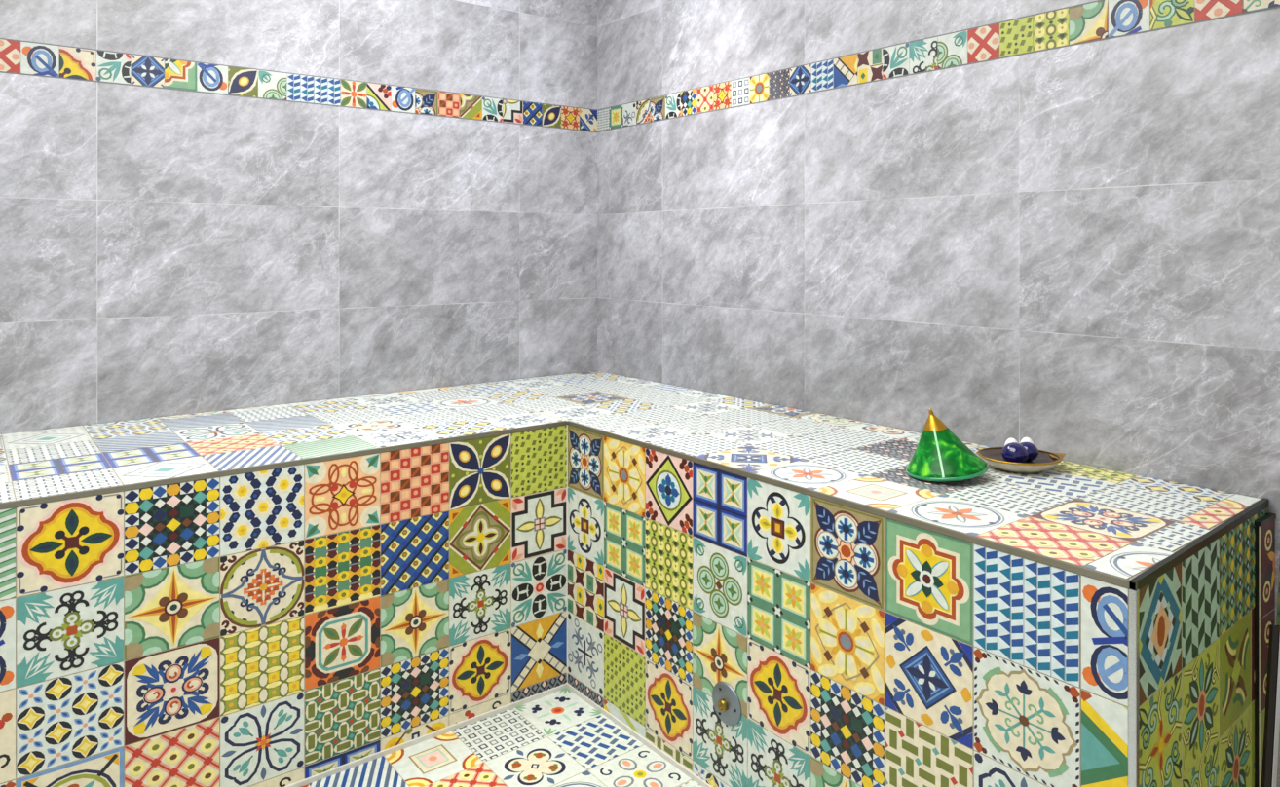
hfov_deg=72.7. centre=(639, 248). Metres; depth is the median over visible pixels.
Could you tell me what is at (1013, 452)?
ball
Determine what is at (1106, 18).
trim
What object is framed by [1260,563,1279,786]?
rail
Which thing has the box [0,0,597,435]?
wall
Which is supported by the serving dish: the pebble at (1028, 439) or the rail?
the pebble at (1028, 439)
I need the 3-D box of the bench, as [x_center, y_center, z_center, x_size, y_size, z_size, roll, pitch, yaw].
[-0.951,0.963,1.652,3.922,0.842,2.545,0,0,-38]
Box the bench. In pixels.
[0,371,1268,786]
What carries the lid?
on the bench
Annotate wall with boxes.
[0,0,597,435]
[597,0,1279,786]
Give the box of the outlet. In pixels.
[712,680,741,726]
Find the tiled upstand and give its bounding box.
[1253,512,1276,786]
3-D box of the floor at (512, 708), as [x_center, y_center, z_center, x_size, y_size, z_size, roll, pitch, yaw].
[-0.413,1.434,1.062,4.042,0.100,4.382,0,0,-38]
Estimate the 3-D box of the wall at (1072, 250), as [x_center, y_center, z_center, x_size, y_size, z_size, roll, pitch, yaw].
[1.132,0.024,2.269,0.120,2.720,4.382,0,0,-38]
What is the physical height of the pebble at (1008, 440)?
0.052 m
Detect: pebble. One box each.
[1004,438,1017,446]
[1019,437,1034,444]
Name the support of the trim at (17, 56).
attached to the wall at (164, 252)
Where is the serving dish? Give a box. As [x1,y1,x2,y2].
[976,447,1065,473]
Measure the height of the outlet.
0.104 m
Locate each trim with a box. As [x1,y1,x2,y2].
[0,38,597,131]
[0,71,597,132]
[597,0,1279,131]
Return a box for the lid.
[905,408,988,481]
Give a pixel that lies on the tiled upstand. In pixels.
(1264, 526)
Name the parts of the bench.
edge trim, edge trim, corner trim, edge trim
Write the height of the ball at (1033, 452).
0.048 m
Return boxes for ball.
[1001,442,1028,463]
[1019,441,1038,461]
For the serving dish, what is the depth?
2.12 m

